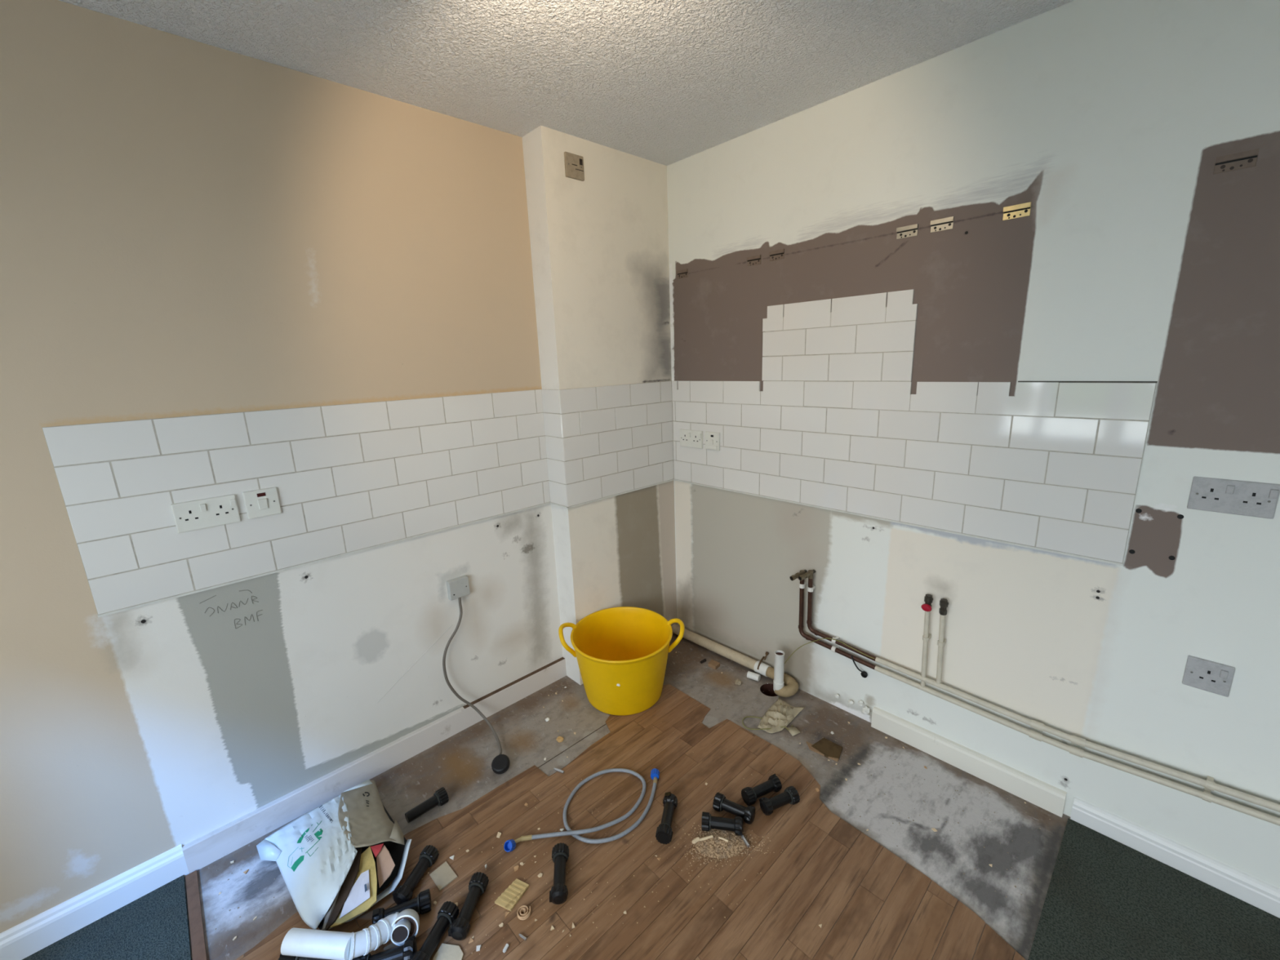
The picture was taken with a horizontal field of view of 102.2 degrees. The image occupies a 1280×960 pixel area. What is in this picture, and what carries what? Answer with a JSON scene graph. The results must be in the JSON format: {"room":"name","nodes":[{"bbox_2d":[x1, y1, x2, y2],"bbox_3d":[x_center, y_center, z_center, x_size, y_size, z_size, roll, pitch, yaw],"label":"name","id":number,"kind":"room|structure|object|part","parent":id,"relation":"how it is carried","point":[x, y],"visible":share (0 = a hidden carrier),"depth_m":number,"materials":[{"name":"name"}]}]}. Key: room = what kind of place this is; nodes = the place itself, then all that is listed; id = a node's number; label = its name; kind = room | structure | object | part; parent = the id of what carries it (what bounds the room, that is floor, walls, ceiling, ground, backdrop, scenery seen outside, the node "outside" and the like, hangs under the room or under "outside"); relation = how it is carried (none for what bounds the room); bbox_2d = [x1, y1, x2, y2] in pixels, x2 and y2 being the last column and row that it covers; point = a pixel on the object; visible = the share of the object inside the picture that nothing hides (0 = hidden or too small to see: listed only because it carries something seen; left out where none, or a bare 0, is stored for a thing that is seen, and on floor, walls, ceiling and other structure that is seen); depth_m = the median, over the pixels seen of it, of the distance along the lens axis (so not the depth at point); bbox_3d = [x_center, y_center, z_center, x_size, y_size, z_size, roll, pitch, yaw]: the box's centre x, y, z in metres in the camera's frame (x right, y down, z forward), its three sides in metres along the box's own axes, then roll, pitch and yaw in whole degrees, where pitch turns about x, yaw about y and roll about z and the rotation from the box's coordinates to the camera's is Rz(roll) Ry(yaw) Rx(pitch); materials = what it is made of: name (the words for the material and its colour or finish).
{"room":"damaged room","nodes":[
{"label":"damaged room","id":0,"kind":"room"},
{"bbox_2d":[0,0,563,933],"bbox_3d":[-1.399,0.054,1.402,2.735,2.378,0.010,-14,18,-42],"label":"wall","id":1,"kind":"structure","parent":0,"point":[223,272],"depth_m":1.54,"materials":[{"name":"paint"}]},
{"bbox_2d":[170,493,240,533],"bbox_3d":[-1.272,0.098,1.517,0.146,0.086,0.016,-14,18,-42],"label":"double socket","id":2,"kind":"object","parent":1,"relation":"attached to","point":[188,516],"visible":1,"depth_m":1.51,"materials":[{"name":"white plastic"}]},
{"bbox_2d":[242,486,281,519],"bbox_3d":[-1.174,0.072,1.606,0.086,0.086,0.016,-14,18,-42],"label":"switch","id":3,"kind":"object","parent":1,"relation":"attached to","point":[264,502],"visible":1,"depth_m":1.60,"materials":[{"name":"white plastic"}]},
{"bbox_2d":[0,657,566,959],"bbox_3d":[-1.358,1.164,1.650,2.719,0.102,0.020,-14,18,-42],"label":"baseboard","id":4,"kind":"structure","parent":1,"relation":"attached to","point":[218,843],"depth_m":1.69,"materials":[{"name":"white wood"}]},
{"bbox_3d":[-0.938,0.236,1.881,1.457,0.006,0.008,-14,18,-42],"label":"tile trim","id":5,"kind":"part","parent":1,"relation":"part of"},
{"bbox_2d":[446,574,470,600],"bbox_3d":[-0.739,0.439,2.102,0.083,0.080,0.025,-14,18,-42],"label":"outlet","id":6,"kind":"object","parent":1,"relation":"attached to","point":[458,587],"depth_m":2.09,"materials":[{"name":"plastic"}]},
{"bbox_2d":[442,574,510,773],"bbox_3d":[-0.634,0.756,2.021,0.155,0.670,0.373,-14,18,-42],"label":"power cable","id":7,"kind":"object","parent":1,"relation":"attached to","point":[458,587],"visible":1,"depth_m":2.08,"materials":[{"name":"plastic"}]},
{"bbox_2d":[58,0,1074,165],"bbox_3d":[-0.055,-0.931,0.166,3.600,0.001,3.734,-14,18,-42],"label":"ceiling","id":8,"kind":"structure","parent":0,"point":[666,82],"depth_m":1.48,"materials":[{"name":"white paint"}]},
{"bbox_2d":[521,125,677,684],"bbox_3d":[-0.126,-0.243,2.475,0.694,2.378,0.144,-14,18,-42],"label":"wall","id":9,"kind":"structure","parent":0,"point":[599,243],"depth_m":2.33,"materials":[{"name":"paint"}]},
{"bbox_3d":[-0.362,0.113,2.315,0.008,0.006,0.140,-14,18,-42],"label":"tile trim","id":10,"kind":"part","parent":9,"relation":"part of","materials":[{"name":"white plastic"}]},
{"bbox_2d":[564,151,584,181],"bbox_3d":[-0.261,-1.247,2.055,0.088,0.088,0.011,-14,18,-42],"label":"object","id":11,"kind":"object","parent":9,"relation":"attached to","point":[574,163],"visible":1,"depth_m":2.05,"materials":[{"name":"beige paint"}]},
{"bbox_3d":[-0.071,0.060,2.495,0.689,0.006,0.008,-14,18,-42],"label":"tile trim","id":12,"kind":"part","parent":9,"relation":"part of","materials":[{"name":"white plastic"}]},
{"bbox_2d":[184,633,1070,959],"bbox_3d":[0.069,1.454,0.690,3.410,0.147,3.444,-14,18,-42],"label":"floor","id":13,"kind":"structure","parent":0,"point":[872,897],"depth_m":1.64,"materials":[{"name":"wood"}]},
{"bbox_3d":[-1.258,1.252,1.464,0.027,0.006,0.399,-14,18,-42],"label":"gripper rod","id":14,"kind":"part","parent":13,"relation":"part of","materials":[{"name":"brown wood"}]},
{"bbox_2d":[278,953,367,959],"bbox_3d":[-0.810,1.242,1.333,0.238,0.052,0.054,0,13,9],"label":"support","id":15,"kind":"object","parent":13,"relation":"on","point":[282,957],"visible":0.34,"depth_m":1.33,"materials":[{"name":"black plastic"}]},
{"bbox_2d":[256,778,411,929],"bbox_3d":[-0.944,1.143,1.619,0.484,0.116,0.357,10,18,43],"label":"plastic bag","id":16,"kind":"object","parent":13,"relation":"on","point":[314,853],"visible":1,"depth_m":1.60,"materials":[{"name":"white plastic"}]},
{"bbox_2d":[321,888,340,930],"bbox_3d":[-0.859,1.164,1.474,0.022,0.071,0.183,-3,13,-5],"label":"paper wad","id":17,"kind":"object","parent":16,"relation":"in","point":[328,913],"visible":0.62,"depth_m":1.42,"materials":[{"name":"white paper"}]},
{"bbox_2d":[324,847,361,930],"bbox_3d":[-0.839,1.165,1.476,0.044,0.065,0.193,-3,13,-3],"label":"folder","id":18,"kind":"object","parent":16,"relation":"in","point":[344,891],"visible":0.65,"depth_m":1.46,"materials":[{"name":"brown cardboard"}]},
{"bbox_2d":[329,846,377,928],"bbox_3d":[-0.821,1.164,1.490,0.115,0.054,0.175,-7,14,-22],"label":"envelope","id":19,"kind":"object","parent":16,"relation":"in","point":[362,896],"visible":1,"depth_m":1.46,"materials":[{"name":"beige paper"}]},
{"bbox_2d":[370,843,395,887],"bbox_3d":[-0.773,1.147,1.548,0.055,0.053,0.106,-14,18,-42],"label":"leaflet","id":20,"kind":"object","parent":16,"relation":"in","point":[385,864],"visible":1,"depth_m":1.55,"materials":[{"name":"pink paper"}]},
{"bbox_2d":[280,908,419,959],"bbox_3d":[-0.751,1.206,1.346,0.323,0.099,0.109,-5,13,-13],"label":"pipe","id":21,"kind":"object","parent":13,"relation":"on","point":[397,927],"visible":0.98,"depth_m":1.32,"materials":[{"name":"white plastic"}]},
{"bbox_2d":[390,908,419,946],"bbox_3d":[-0.633,1.202,1.394,0.072,0.076,0.062,-5,13,-12],"label":"pipe elbow","id":22,"kind":"object","parent":21,"relation":"on","point":[405,924],"depth_m":1.38,"materials":[{"name":"white plastic"}]},
{"bbox_2d":[360,935,417,959],"bbox_3d":[-0.655,1.238,1.336,0.143,0.053,0.053,-6,14,-17],"label":"support","id":23,"kind":"object","parent":13,"relation":"on","point":[406,951],"visible":0.93,"depth_m":1.33,"materials":[{"name":"black plastic"}]},
{"bbox_2d":[372,888,431,924],"bbox_3d":[-0.668,1.209,1.450,0.149,0.054,0.052,-8,14,-22],"label":"support","id":24,"kind":"object","parent":13,"relation":"on","point":[421,904],"visible":0.79,"depth_m":1.45,"materials":[{"name":"black plastic"}]},
{"bbox_2d":[391,844,439,904],"bbox_3d":[-0.672,1.186,1.550,0.052,0.054,0.159,1,13,13],"label":"support","id":25,"kind":"object","parent":13,"relation":"on","point":[429,854],"visible":0.97,"depth_m":1.54,"materials":[{"name":"black plastic"}]},
{"bbox_2d":[404,786,448,822],"bbox_3d":[-0.741,1.132,1.794,0.137,0.053,0.053,-15,18,-43],"label":"support","id":26,"kind":"object","parent":13,"relation":"on","point":[440,797],"visible":1,"depth_m":1.79,"materials":[{"name":"black plastic"}]},
{"bbox_2d":[409,901,459,959],"bbox_3d":[-0.550,1.222,1.378,0.054,0.053,0.159,1,14,15],"label":"support","id":27,"kind":"object","parent":13,"relation":"on","point":[448,912],"visible":0.98,"depth_m":1.39,"materials":[{"name":"black plastic"}]},
{"bbox_2d":[429,861,457,890],"bbox_3d":[-0.597,1.201,1.568,0.057,0.004,0.075,-14,18,-42],"label":"board offcut","id":28,"kind":"object","parent":13,"relation":"on","point":[443,875],"visible":1,"depth_m":1.56,"materials":[{"name":"beige wood"}]},
{"bbox_2d":[432,943,463,959],"bbox_3d":[-0.501,1.246,1.355,0.077,0.005,0.056,-3,13,-2],"label":"flake","id":29,"kind":"object","parent":13,"relation":"on","point":[446,952],"visible":1,"depth_m":1.36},
{"bbox_2d":[448,871,488,940],"bbox_3d":[-0.481,1.201,1.457,0.053,0.053,0.159,-1,13,6],"label":"support","id":30,"kind":"object","parent":13,"relation":"on","point":[459,930],"visible":1,"depth_m":1.44,"materials":[{"name":"black plastic"}]},
{"bbox_2d":[475,945,480,951],"bbox_3d":[-0.428,1.241,1.369,0.012,0.004,0.012,-5,13,-13],"label":"chip","id":31,"kind":"object","parent":13,"relation":"on","point":[478,947],"visible":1,"depth_m":1.37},
{"bbox_2d":[496,831,501,838],"bbox_3d":[-0.464,1.166,1.696,0.014,0.005,0.016,1,13,14],"label":"chip","id":32,"kind":"object","parent":13,"relation":"on","point":[499,834],"visible":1,"depth_m":1.69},
{"bbox_2d":[502,943,508,952],"bbox_3d":[-0.355,1.237,1.364,0.009,0.009,0.017,3,14,20],"label":"wooden dowel","id":33,"kind":"object","parent":13,"relation":"on","point":[506,946],"visible":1,"depth_m":1.36,"materials":[{"name":"wood"}]},
{"bbox_2d":[494,879,528,911],"bbox_3d":[-0.372,1.205,1.504,0.058,0.009,0.082,5,15,27],"label":"grooved offcut","id":34,"kind":"object","parent":13,"relation":"on","point":[509,898],"visible":1,"depth_m":1.50,"materials":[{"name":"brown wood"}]},
{"bbox_2d":[514,865,519,871],"bbox_3d":[-0.379,1.190,1.583,0.017,0.004,0.013,-14,18,-42],"label":"chip","id":35,"kind":"object","parent":13,"relation":"on","point":[516,868],"visible":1,"depth_m":1.58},
{"bbox_2d":[518,933,527,940],"bbox_3d":[-0.316,1.230,1.391,0.025,0.007,0.007,6,15,31],"label":"pin","id":36,"kind":"object","parent":13,"relation":"on","point":[521,935],"visible":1,"depth_m":1.39,"materials":[{"name":"grey plastic"}]},
{"bbox_2d":[516,905,530,919],"bbox_3d":[-0.326,1.213,1.448,0.037,0.011,0.033,0,13,11],"label":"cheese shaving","id":37,"kind":"object","parent":13,"relation":"on","point":[522,917],"visible":1,"depth_m":1.45,"materials":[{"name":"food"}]},
{"bbox_2d":[549,842,568,904],"bbox_3d":[-0.240,1.173,1.540,0.053,0.053,0.159,-3,13,-6],"label":"support","id":38,"kind":"object","parent":13,"relation":"on","point":[558,894],"visible":1,"depth_m":1.52,"materials":[{"name":"black plastic"}]},
{"bbox_2d":[553,767,564,773],"bbox_3d":[-0.306,1.098,1.951,0.043,0.010,0.010,5,15,27],"label":"wooden dowel","id":39,"kind":"object","parent":13,"relation":"on","point":[557,770],"visible":1,"depth_m":1.95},
{"bbox_2d":[555,736,563,742],"bbox_3d":[-0.328,1.064,2.119,0.030,0.012,0.031,-14,18,-42],"label":"crumb","id":40,"kind":"object","parent":13,"relation":"on","point":[559,739],"visible":1,"depth_m":2.11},
{"bbox_2d":[503,768,659,852],"bbox_3d":[-0.159,1.130,1.754,0.566,0.039,0.280,-14,18,-42],"label":"hose","id":41,"kind":"object","parent":13,"relation":"on","point":[509,845],"visible":1,"depth_m":1.71,"materials":[{"name":"grey plastic"}]},
{"bbox_2d":[422,722,782,953],"bbox_3d":[-0.041,1.146,1.716,1.128,0.003,0.826,-14,18,-42],"label":"crumbs","id":42,"kind":"object","parent":13,"relation":"on","point":[700,722],"visible":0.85,"depth_m":1.56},
{"bbox_2d":[558,606,684,715],"bbox_3d":[-0.077,0.816,2.312,0.466,0.385,0.466,-14,18,-42],"label":"tub","id":43,"kind":"object","parent":13,"relation":"on","point":[620,653],"visible":1,"depth_m":2.27,"materials":[{"name":"yellow plastic"}]},
{"bbox_3d":[-0.316,0.705,2.281,0.078,0.137,0.139,-3,13,-5],"label":"handle","id":44,"kind":"part","parent":43,"relation":"part of","materials":[{"name":"yellow plastic"}]},
{"bbox_3d":[0.157,0.686,2.278,0.081,0.127,0.142,-1,13,5],"label":"handle","id":45,"kind":"part","parent":43,"relation":"part of","materials":[{"name":"yellow plastic"}]},
{"bbox_2d":[218,651,1026,940],"bbox_3d":[-0.004,1.157,1.672,2.021,0.006,1.678,-14,18,-42],"label":"chips","id":46,"kind":"object","parent":13,"relation":"on","point":[886,737],"visible":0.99,"depth_m":1.59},
{"bbox_2d":[215,651,1050,936],"bbox_3d":[-0.009,1.162,1.653,2.021,0.004,1.796,-14,18,-42],"label":"crumbs","id":47,"kind":"object","parent":13,"relation":"on","point":[686,651],"visible":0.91,"depth_m":1.96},
{"bbox_2d":[22,817,1279,959],"bbox_3d":[0.061,1.387,0.660,3.382,0.009,3.432,-14,18,-42],"label":"carpet","id":48,"kind":"object","parent":13,"relation":"on","point":[1106,899],"visible":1,"depth_m":1.40,"materials":[{"name":"grey carpet"}]},
{"bbox_2d":[655,791,677,844],"bbox_3d":[0.091,1.119,1.715,0.053,0.055,0.159,1,13,12],"label":"support","id":49,"kind":"object","parent":13,"relation":"on","point":[664,834],"visible":1,"depth_m":1.69,"materials":[{"name":"black plastic"}]},
{"bbox_2d":[707,659,719,670],"bbox_3d":[0.370,0.924,2.586,0.040,0.018,0.054,-14,18,-42],"label":"wood block","id":50,"kind":"object","parent":13,"relation":"on","point":[712,664],"visible":1,"depth_m":2.58,"materials":[{"name":"brown wood"}]},
{"bbox_2d":[671,822,771,889],"bbox_3d":[0.252,1.147,1.642,0.326,0.013,0.240,-8,14,-22],"label":"sawdust","id":51,"kind":"object","parent":13,"relation":"on","point":[713,847],"visible":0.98,"depth_m":1.62},
{"bbox_2d":[691,836,699,844],"bbox_3d":[0.177,1.146,1.641,0.024,0.012,0.012,-10,15,-29],"label":"wood splinter","id":52,"kind":"object","parent":51,"relation":"on","point":[695,840],"visible":1,"depth_m":1.64,"materials":[{"name":"beige wood"}]},
{"bbox_2d":[698,835,712,841],"bbox_3d":[0.208,1.145,1.649,0.052,0.008,0.008,-6,14,-15],"label":"wood splinter","id":53,"kind":"object","parent":51,"relation":"on","point":[709,836],"visible":1,"depth_m":1.65,"materials":[{"name":"beige wood"}]},
{"bbox_2d":[718,836,728,842],"bbox_3d":[0.266,1.144,1.644,0.031,0.008,0.008,5,15,27],"label":"wood splinter","id":54,"kind":"object","parent":51,"relation":"on","point":[720,837],"visible":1,"depth_m":1.64,"materials":[{"name":"beige wood"}]},
{"bbox_2d":[741,834,750,847],"bbox_3d":[0.333,1.143,1.639,0.010,0.010,0.045,-7,14,-19],"label":"stub","id":55,"kind":"object","parent":51,"relation":"on","point":[744,838],"visible":1,"depth_m":1.63,"materials":[{"name":"white plastic"}]},
{"bbox_2d":[701,811,743,835],"bbox_3d":[0.269,1.120,1.683,0.133,0.052,0.053,0,13,11],"label":"support","id":56,"kind":"object","parent":13,"relation":"on","point":[708,822],"visible":1,"depth_m":1.67,"materials":[{"name":"black plastic"}]},
{"bbox_2d":[712,792,755,824],"bbox_3d":[0.318,1.106,1.739,0.137,0.053,0.054,6,15,30],"label":"support","id":57,"kind":"object","parent":13,"relation":"on","point":[720,803],"visible":1,"depth_m":1.73,"materials":[{"name":"black plastic"}]},
{"bbox_2d":[671,623,798,697],"bbox_3d":[0.452,0.816,2.592,0.116,0.212,0.782,-12,16,-37],"label":"pipe","id":58,"kind":"object","parent":13,"relation":"on","point":[791,687],"visible":0.99,"depth_m":2.46,"materials":[{"name":"white plastic"}]},
{"bbox_2d":[773,680,784,691],"bbox_3d":[0.628,0.942,2.339,0.047,0.069,0.047,-14,18,-42],"label":"socket","id":59,"kind":"object","parent":58,"relation":"attached to","point":[778,686],"depth_m":2.31,"materials":[{"name":"white plastic"}]},
{"bbox_2d":[734,679,741,685],"bbox_3d":[0.464,0.956,2.438,0.030,0.020,0.034,-14,18,-42],"label":"lump","id":60,"kind":"object","parent":13,"relation":"on","point":[738,682],"visible":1,"depth_m":2.43,"materials":[{"name":"stone"}]},
{"bbox_2d":[746,671,760,681],"bbox_3d":[0.543,0.937,2.466,0.057,0.032,0.032,7,16,34],"label":"pipe offcut","id":61,"kind":"object","parent":13,"relation":"on","point":[751,675],"visible":1,"depth_m":2.46,"materials":[{"name":"white plastic"}]},
{"bbox_2d":[741,773,782,805],"bbox_3d":[0.428,1.085,1.810,0.146,0.053,0.053,-8,14,-25],"label":"support","id":62,"kind":"object","parent":13,"relation":"on","point":[749,795],"visible":0.99,"depth_m":1.79,"materials":[{"name":"black plastic"}]},
{"bbox_2d":[742,697,792,730],"bbox_3d":[0.530,0.996,2.216,0.204,0.029,0.213,-3,13,-2],"label":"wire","id":63,"kind":"object","parent":13,"relation":"on","point":[779,698],"visible":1,"depth_m":2.14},
{"bbox_2d":[759,786,799,815],"bbox_3d":[0.474,1.094,1.761,0.136,0.053,0.053,-8,14,-22],"label":"support","id":64,"kind":"object","parent":13,"relation":"on","point":[790,795],"visible":1,"depth_m":1.75,"materials":[{"name":"black plastic"}]},
{"bbox_2d":[757,698,804,733],"bbox_3d":[0.590,0.992,2.193,0.228,0.040,0.112,-14,18,-42],"label":"sheet","id":65,"kind":"object","parent":13,"relation":"on","point":[785,713],"visible":1,"depth_m":2.18,"materials":[{"name":"beige paper"}]},
{"bbox_2d":[786,726,799,736],"bbox_3d":[0.625,1.024,2.117,0.042,0.009,0.050,-8,14,-23],"label":"scrap","id":66,"kind":"object","parent":13,"relation":"on","point":[793,731],"visible":1,"depth_m":2.11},
{"bbox_2d":[806,741,839,761],"bbox_3d":[0.699,1.054,1.999,0.028,0.006,0.135,-14,18,-42],"label":"board splinter","id":67,"kind":"object","parent":13,"relation":"on","point":[809,744],"visible":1,"depth_m":2.00,"materials":[{"name":"beige wood"}]},
{"bbox_2d":[811,737,842,759],"bbox_3d":[0.735,1.048,2.014,0.086,0.008,0.106,-14,18,-42],"label":"board","id":68,"kind":"object","parent":13,"relation":"on","point":[828,748],"visible":1,"depth_m":2.01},
{"bbox_2d":[666,0,1279,888],"bbox_3d":[1.290,-0.065,1.477,0.033,2.378,3.312,-14,18,-42],"label":"wall","id":69,"kind":"structure","parent":0,"point":[1011,423],"depth_m":1.59,"materials":[{"name":"paint"}]},
{"bbox_2d":[676,268,688,279],"bbox_3d":[0.199,-0.972,2.437,0.008,0.036,0.066,-14,18,-42],"label":"bracket","id":70,"kind":"object","parent":69,"relation":"attached to","point":[681,273],"visible":1,"depth_m":2.44,"materials":[{"name":"silver metal"}]},
{"bbox_2d":[680,429,702,448],"bbox_3d":[0.253,-0.205,2.572,0.016,0.086,0.146,-14,18,-42],"label":"double socket","id":71,"kind":"object","parent":69,"relation":"attached to","point":[690,438],"visible":1,"depth_m":2.56,"materials":[{"name":"white plastic"}]},
{"bbox_2d":[705,431,719,450],"bbox_3d":[0.345,-0.186,2.475,0.016,0.086,0.086,-14,18,-42],"label":"switch","id":72,"kind":"object","parent":69,"relation":"attached to","point":[712,438],"visible":1,"depth_m":2.47,"materials":[{"name":"white plastic"}]},
{"bbox_2d":[746,254,760,266],"bbox_3d":[0.474,-0.914,2.153,0.008,0.036,0.066,-14,18,-42],"label":"bracket","id":73,"kind":"object","parent":69,"relation":"attached to","point":[756,260],"visible":1,"depth_m":2.15,"materials":[{"name":"silver metal"}]},
{"bbox_3d":[0.476,-0.915,2.154,0.002,0.036,0.066,-14,18,-42],"label":"plate","id":74,"kind":"part","parent":73,"relation":"part of","materials":[{"name":"silver metal"}]},
{"bbox_2d":[768,248,784,261],"bbox_3d":[0.549,-0.903,2.074,0.008,0.036,0.066,-14,18,-42],"label":"bracket","id":75,"kind":"object","parent":69,"relation":"attached to","point":[779,254],"visible":1,"depth_m":2.07,"materials":[{"name":"silver metal"}]},
{"bbox_3d":[0.551,-0.904,2.076,0.002,0.036,0.066,-14,18,-42],"label":"plate","id":76,"kind":"part","parent":75,"relation":"part of","materials":[{"name":"silver metal"}]},
{"bbox_3d":[0.780,0.120,2.100,0.008,0.006,1.750,-14,18,-42],"label":"tile trim","id":77,"kind":"part","parent":69,"relation":"part of","materials":[{"name":"white tile"}]},
{"bbox_2d":[896,223,918,239],"bbox_3d":[0.890,-0.828,1.722,0.008,0.036,0.066,-14,18,-42],"label":"bracket","id":78,"kind":"object","parent":69,"relation":"attached to","point":[908,231],"visible":1,"depth_m":1.72,"materials":[{"name":"metal"}]},
{"bbox_2d":[929,216,954,232],"bbox_3d":[0.962,-0.815,1.647,0.008,0.036,0.066,-14,18,-42],"label":"bracket","id":79,"kind":"object","parent":69,"relation":"attached to","point":[944,224],"visible":1,"depth_m":1.65,"materials":[{"name":"metal"}]},
{"bbox_2d":[1002,201,1031,220],"bbox_3d":[1.098,-0.784,1.506,0.008,0.036,0.066,-14,18,-42],"label":"bracket","id":80,"kind":"object","parent":69,"relation":"attached to","point":[1022,210],"visible":1,"depth_m":1.51,"materials":[{"name":"gold metal"}]},
{"bbox_2d":[789,569,1279,826],"bbox_3d":[1.548,0.714,1.354,0.097,0.395,2.544,-14,18,-42],"label":"pipe","id":81,"kind":"object","parent":69,"relation":"attached to","point":[1206,795],"visible":0.97,"depth_m":1.73,"materials":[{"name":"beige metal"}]},
{"bbox_2d":[850,655,867,677],"bbox_3d":[0.898,0.763,2.116,0.070,0.098,0.023,0,13,8],"label":"stub","id":82,"kind":"object","parent":81,"relation":"hanging from","point":[864,673],"visible":1,"depth_m":2.11,"materials":[{"name":"black plastic"}]},
{"bbox_3d":[1.028,0.459,1.852,0.014,0.027,0.035,-14,18,-42],"label":"valve lever","id":83,"kind":"part","parent":81,"relation":"part of","materials":[{"name":"red plastic"}]},
{"bbox_2d":[798,569,1279,812],"bbox_3d":[1.561,0.698,1.336,0.097,0.357,2.505,-14,18,-42],"label":"pipe","id":84,"kind":"object","parent":69,"relation":"attached to","point":[1209,784],"visible":1,"depth_m":1.71,"materials":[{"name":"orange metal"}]},
{"bbox_2d":[784,637,874,663],"bbox_3d":[0.787,0.773,2.201,0.402,0.233,0.015,10,18,42],"label":"earth wire","id":85,"kind":"object","parent":84,"relation":"attached to","point":[826,637],"visible":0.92,"depth_m":2.18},
{"bbox_2d":[871,706,1279,918],"bbox_3d":[1.716,1.128,1.343,0.022,0.084,2.202,-14,18,-42],"label":"baseboard","id":86,"kind":"structure","parent":69,"relation":"attached to","point":[1260,894],"depth_m":1.64,"materials":[{"name":"white wood"}]},
{"bbox_2d":[1182,655,1235,697],"bbox_3d":[1.528,0.529,1.389,0.016,0.086,0.086,-14,18,-42],"label":"socket","id":87,"kind":"object","parent":69,"relation":"attached to","point":[1215,677],"visible":1,"depth_m":1.39,"materials":[{"name":"plastic"}]},
{"bbox_2d":[1186,476,1279,519],"bbox_3d":[1.490,0.043,1.299,0.016,0.086,0.146,-14,18,-42],"label":"double socket","id":88,"kind":"object","parent":69,"relation":"attached to","point":[1246,498],"visible":1,"depth_m":1.29,"materials":[{"name":"plastic"}]},
{"bbox_2d":[1213,148,1259,173],"bbox_3d":[1.387,-0.742,1.202,0.008,0.036,0.066,-14,18,-42],"label":"bracket","id":89,"kind":"object","parent":69,"relation":"attached to","point":[1246,159],"visible":1,"depth_m":1.20,"materials":[{"name":"silver metal"}]}
]}

